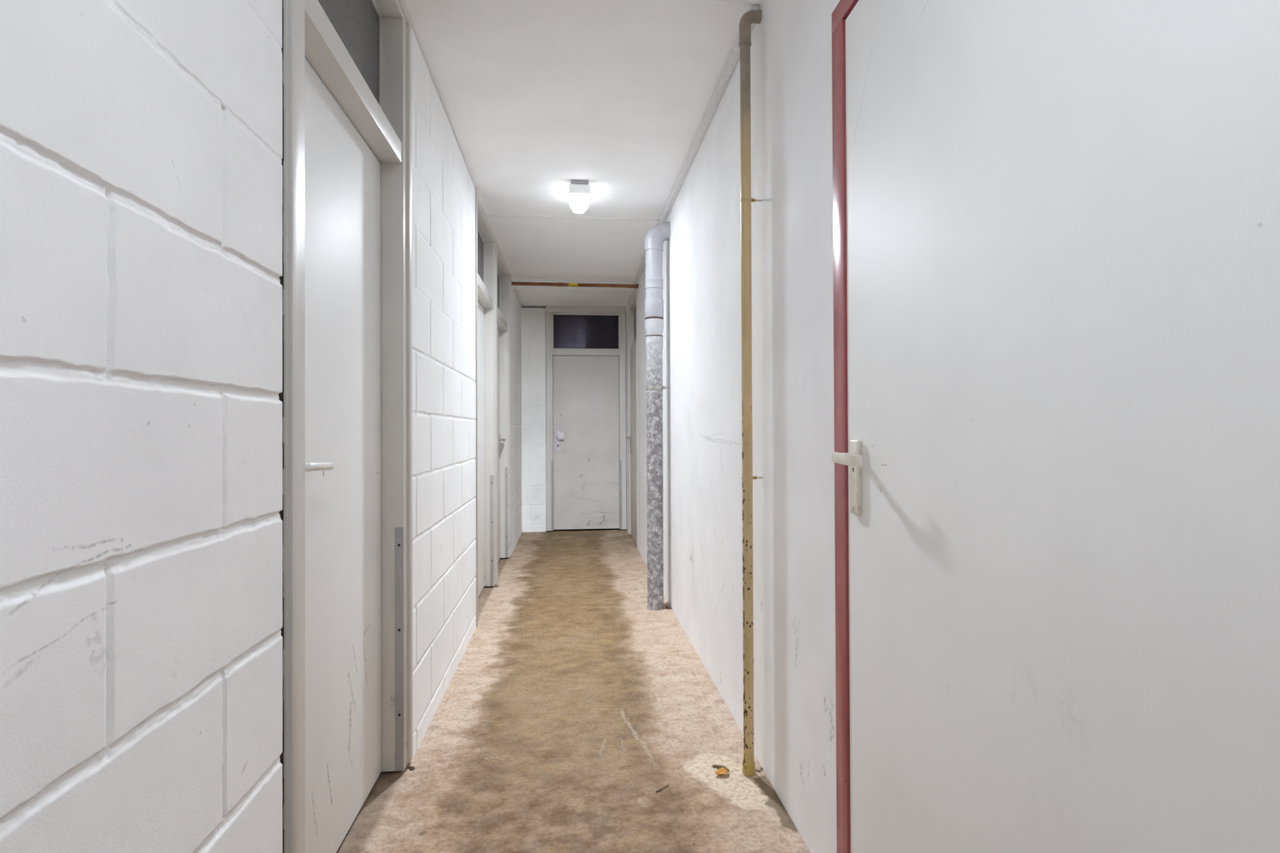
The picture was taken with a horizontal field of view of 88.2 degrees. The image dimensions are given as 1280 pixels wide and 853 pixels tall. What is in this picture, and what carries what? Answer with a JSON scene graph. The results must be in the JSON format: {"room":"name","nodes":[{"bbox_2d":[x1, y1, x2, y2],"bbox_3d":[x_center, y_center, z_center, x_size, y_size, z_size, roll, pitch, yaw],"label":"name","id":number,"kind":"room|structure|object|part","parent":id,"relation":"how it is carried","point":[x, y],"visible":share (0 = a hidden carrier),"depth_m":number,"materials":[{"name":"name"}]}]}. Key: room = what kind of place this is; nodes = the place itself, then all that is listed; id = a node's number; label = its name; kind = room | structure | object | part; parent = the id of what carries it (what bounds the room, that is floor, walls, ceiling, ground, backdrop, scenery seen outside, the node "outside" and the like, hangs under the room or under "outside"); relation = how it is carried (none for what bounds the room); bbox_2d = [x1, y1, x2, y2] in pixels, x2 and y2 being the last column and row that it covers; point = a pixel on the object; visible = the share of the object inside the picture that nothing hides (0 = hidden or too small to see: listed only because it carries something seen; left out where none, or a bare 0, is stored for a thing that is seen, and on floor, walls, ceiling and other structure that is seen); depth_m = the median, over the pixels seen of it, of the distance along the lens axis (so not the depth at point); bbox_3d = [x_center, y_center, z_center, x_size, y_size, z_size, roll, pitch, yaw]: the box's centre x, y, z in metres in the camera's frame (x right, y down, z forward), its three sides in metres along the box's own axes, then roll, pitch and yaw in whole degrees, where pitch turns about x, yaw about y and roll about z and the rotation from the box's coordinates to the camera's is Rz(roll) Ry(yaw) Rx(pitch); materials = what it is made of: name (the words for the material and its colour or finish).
{"room":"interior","nodes":[
{"label":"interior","id":0,"kind":"room"},
{"bbox_2d":[0,0,522,852],"bbox_3d":[-0.861,-0.129,2.496,0.101,2.560,9.942,0,0,-6],"label":"wall","id":1,"kind":"structure","parent":0,"point":[141,140],"depth_m":0.89,"materials":[{"name":"paint"}]},
{"bbox_2d":[278,0,413,852],"bbox_3d":[-0.809,-0.130,1.759,0.160,2.548,1.048,0,0,-6],"label":"door","id":2,"kind":"structure","parent":1,"relation":"in","point":[346,279],"depth_m":1.81,"materials":[{"name":"paint"}]},
{"bbox_3d":[-0.757,0.092,1.514,0.059,0.025,0.172,0,0,-6],"label":"handle","id":3,"kind":"part","parent":2,"relation":"part of","materials":[{"name":"white plastic"}]},
{"bbox_3d":[-0.823,-1.153,1.781,0.006,0.417,0.816,0,0,-6],"label":"pane","id":4,"kind":"part","parent":2,"relation":"part of","materials":[{"name":"grey glass"}]},
{"bbox_3d":[-0.806,-0.910,1.781,0.116,0.068,0.816,0,0,-6],"label":"transom rail","id":5,"kind":"part","parent":2,"relation":"part of","materials":[{"name":"paint"}]},
{"bbox_2d":[475,187,497,624],"bbox_3d":[-1.079,-0.111,4.334,0.160,2.548,1.094,0,0,-6],"label":"door","id":6,"kind":"structure","parent":1,"relation":"in","point":[486,381],"depth_m":4.77,"materials":[{"name":"paint"}]},
{"bbox_3d":[-1.092,-1.134,4.350,0.006,0.417,0.874,0,0,-6],"label":"pane","id":7,"kind":"part","parent":6,"relation":"part of","materials":[{"name":"grey glass"}]},
{"bbox_3d":[-1.075,-0.891,4.350,0.116,0.068,0.874,0,0,-6],"label":"transom rail","id":8,"kind":"part","parent":6,"relation":"part of","materials":[{"name":"paint"}]},
{"bbox_2d":[496,240,510,582],"bbox_3d":[-1.191,-0.103,5.396,0.160,2.548,1.116,0,0,-6],"label":"door","id":9,"kind":"structure","parent":1,"relation":"in","point":[503,279],"depth_m":5.85,"materials":[{"name":"paint"}]},
{"bbox_3d":[-1.204,-1.126,5.412,0.006,0.417,0.896,0,0,-6],"label":"pane","id":10,"kind":"part","parent":9,"relation":"part of","materials":[{"name":"grey glass"}]},
{"bbox_3d":[-1.229,0.171,5.790,0.008,0.220,0.038,0,0,-6],"label":"lock plate","id":11,"kind":"part","parent":9,"relation":"part of","materials":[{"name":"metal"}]},
{"bbox_3d":[-1.187,-0.883,5.412,0.116,0.068,0.896,0,0,-6],"label":"transom rail","id":12,"kind":"part","parent":9,"relation":"part of","materials":[{"name":"paint"}]},
{"bbox_2d":[486,214,659,221],"bbox_3d":[-0.436,-1.387,4.386,1.148,0.006,0.014,0,0,-6],"label":"trim","id":13,"kind":"structure","parent":1,"relation":"attached to","point":[486,215],"depth_m":4.38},
{"bbox_2d":[510,280,638,288],"bbox_3d":[-0.601,-1.304,6.080,1.173,0.052,0.052,0,0,-6],"label":"gas pipe","id":14,"kind":"object","parent":1,"relation":"attached to","point":[513,283],"visible":0.98,"depth_m":6.07,"materials":[{"name":"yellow metal"}]},
{"bbox_2d":[517,289,632,292],"bbox_3d":[-0.656,-1.365,6.623,1.178,0.015,0.010,0,0,-6],"label":"trim","id":15,"kind":"structure","parent":1,"relation":"attached to","point":[517,290],"depth_m":6.62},
{"bbox_2d":[521,307,546,532],"bbox_3d":[-1.211,-0.075,7.487,0.287,2.525,0.101,0,0,-6],"label":"wall","id":16,"kind":"structure","parent":0,"point":[533,319],"depth_m":7.44,"materials":[{"name":"paint"}]},
{"bbox_2d":[545,305,626,530],"bbox_3d":[-0.619,-0.091,7.532,0.953,2.548,0.174,0,0,-6],"label":"door","id":17,"kind":"structure","parent":16,"relation":"in","point":[586,345],"depth_m":7.50,"materials":[{"name":"paint"}]},
{"bbox_3d":[-0.928,0.170,7.467,0.043,0.232,0.012,0,0,-6],"label":"lock plate","id":18,"kind":"part","parent":17,"relation":"part of","materials":[{"name":"silver metal"}]},
{"bbox_3d":[-0.898,0.107,7.440,0.082,0.078,0.052,0,0,-6],"label":"knob","id":19,"kind":"part","parent":17,"relation":"part of","materials":[{"name":"silver metal"}]},
{"bbox_3d":[-0.615,-0.843,7.543,0.753,0.073,0.106,0,0,-6],"label":"transom rail","id":20,"kind":"part","parent":17,"relation":"part of","materials":[{"name":"paint"}]},
{"bbox_3d":[-0.613,-1.077,7.516,0.753,0.395,0.006,0,0,-6],"label":"pane","id":21,"kind":"part","parent":17,"relation":"part of","materials":[{"name":"black glass"}]},
{"bbox_2d":[336,528,809,852],"bbox_3d":[-0.190,1.209,2.566,1.750,0.120,10.162,0,0,-6],"label":"floor","id":22,"kind":"structure","parent":0,"point":[571,701],"depth_m":2.41,"materials":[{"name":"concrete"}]},
{"bbox_2d":[712,764,728,771],"bbox_3d":[0.271,1.141,2.201,0.051,0.005,0.061,0,0,-6],"label":"pile","id":23,"kind":"object","parent":22,"relation":"on","point":[719,766],"visible":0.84,"depth_m":2.21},
{"bbox_2d":[714,768,728,775],"bbox_3d":[0.269,1.135,2.167,0.050,0.014,0.030,0,0,-20],"label":"dry leaf","id":24,"kind":"object","parent":22,"relation":"on","point":[721,771],"visible":1,"depth_m":2.17,"materials":[{"name":"orange plant"}]},
{"bbox_2d":[755,765,762,771],"bbox_3d":[0.387,1.139,2.197,0.050,0.008,0.027,0,0,-17],"label":"lump","id":25,"kind":"object","parent":22,"relation":"on","point":[759,768],"visible":0.65,"depth_m":2.19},
{"bbox_2d":[404,0,760,307],"bbox_3d":[-0.176,-1.476,2.588,1.700,0.170,10.162,0,0,-6],"label":"ceiling","id":26,"kind":"structure","parent":0,"point":[536,97],"depth_m":2.90,"materials":[{"name":"paint"}]},
{"bbox_2d":[568,179,593,213],"bbox_3d":[-0.346,-1.349,3.893,0.144,0.083,0.332,0,0,-6],"label":"ceiling light","id":27,"kind":"object","parent":26,"relation":"attached to","point":[579,190],"visible":1,"depth_m":3.75,"materials":[{"name":"white glass"}]},
{"bbox_2d":[625,0,839,852],"bbox_3d":[0.414,-0.163,2.690,0.120,2.620,10.062,0,0,-6],"label":"wall","id":28,"kind":"structure","parent":0,"point":[792,247],"depth_m":2.12,"materials":[{"name":"paint"}]},
{"bbox_2d":[625,283,638,548],"bbox_3d":[-0.022,-0.099,6.740,0.200,2.548,0.940,0,0,-6],"label":"door","id":29,"kind":"structure","parent":28,"relation":"in","point":[633,337],"depth_m":6.84,"materials":[{"name":"paint"}]},
{"bbox_3d":[-0.010,-0.103,6.737,0.117,2.537,0.890,0,0,-6],"label":"frame","id":30,"kind":"part","parent":29,"relation":"part of","materials":[{"name":"paint"}]},
{"bbox_3d":[-0.011,-0.834,6.742,0.113,0.038,0.800,0,0,-6],"label":"transom rail","id":31,"kind":"part","parent":29,"relation":"part of","materials":[{"name":"paint"}]},
{"bbox_3d":[-0.020,-1.058,6.743,0.006,0.410,0.800,0,0,-6],"label":"pane","id":32,"kind":"part","parent":29,"relation":"part of","materials":[{"name":"brown"}]},
{"bbox_2d":[644,221,670,610],"bbox_3d":[0.112,-0.077,4.221,0.159,2.471,0.121,0,0,-6],"label":"drain pipe","id":33,"kind":"object","parent":28,"relation":"attached to","point":[660,233],"visible":1,"depth_m":4.17,"materials":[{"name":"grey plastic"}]},
{"bbox_2d":[632,5,759,284],"bbox_3d":[0.165,-1.363,4.196,0.051,0.054,4.011,0,0,-6],"label":"ceiling molding","id":34,"kind":"structure","parent":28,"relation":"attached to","point":[733,59],"depth_m":3.00,"materials":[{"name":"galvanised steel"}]},
{"bbox_2d":[738,9,763,776],"bbox_3d":[0.369,-0.120,2.187,0.074,2.526,0.043,0,0,-6],"label":"riser pipe","id":35,"kind":"object","parent":28,"relation":"attached to","point":[752,16],"visible":1,"depth_m":2.17,"materials":[{"name":"metal"}]},
{"bbox_2d":[742,760,755,776],"bbox_3d":[0.359,1.120,2.176,0.043,0.045,0.043,0,0,-6],"label":"pipe","id":36,"kind":"object","parent":35,"relation":"attached to","point":[748,766],"depth_m":2.16,"materials":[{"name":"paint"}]},
{"bbox_2d":[831,0,1279,852],"bbox_3d":[0.553,0.066,0.991,0.160,2.137,1.206,0,0,-6],"label":"door","id":37,"kind":"structure","parent":28,"relation":"in","point":[1055,457],"depth_m":0.86,"materials":[{"name":"white paint"}]},
{"bbox_3d":[0.577,-0.977,1.001,0.103,0.050,1.206,0,0,-6],"label":"head rail","id":38,"kind":"part","parent":37,"relation":"part of","materials":[{"name":"red paint"}]},
{"bbox_3d":[0.456,0.070,1.410,0.056,0.028,0.115,0,0,-6],"label":"handle","id":39,"kind":"part","parent":37,"relation":"part of","materials":[{"name":"beige metal"}]},
{"bbox_3d":[0.479,0.112,1.467,0.011,0.164,0.041,0,0,-6],"label":"lock plate","id":40,"kind":"part","parent":37,"relation":"part of","materials":[{"name":"beige metal"}]}
]}

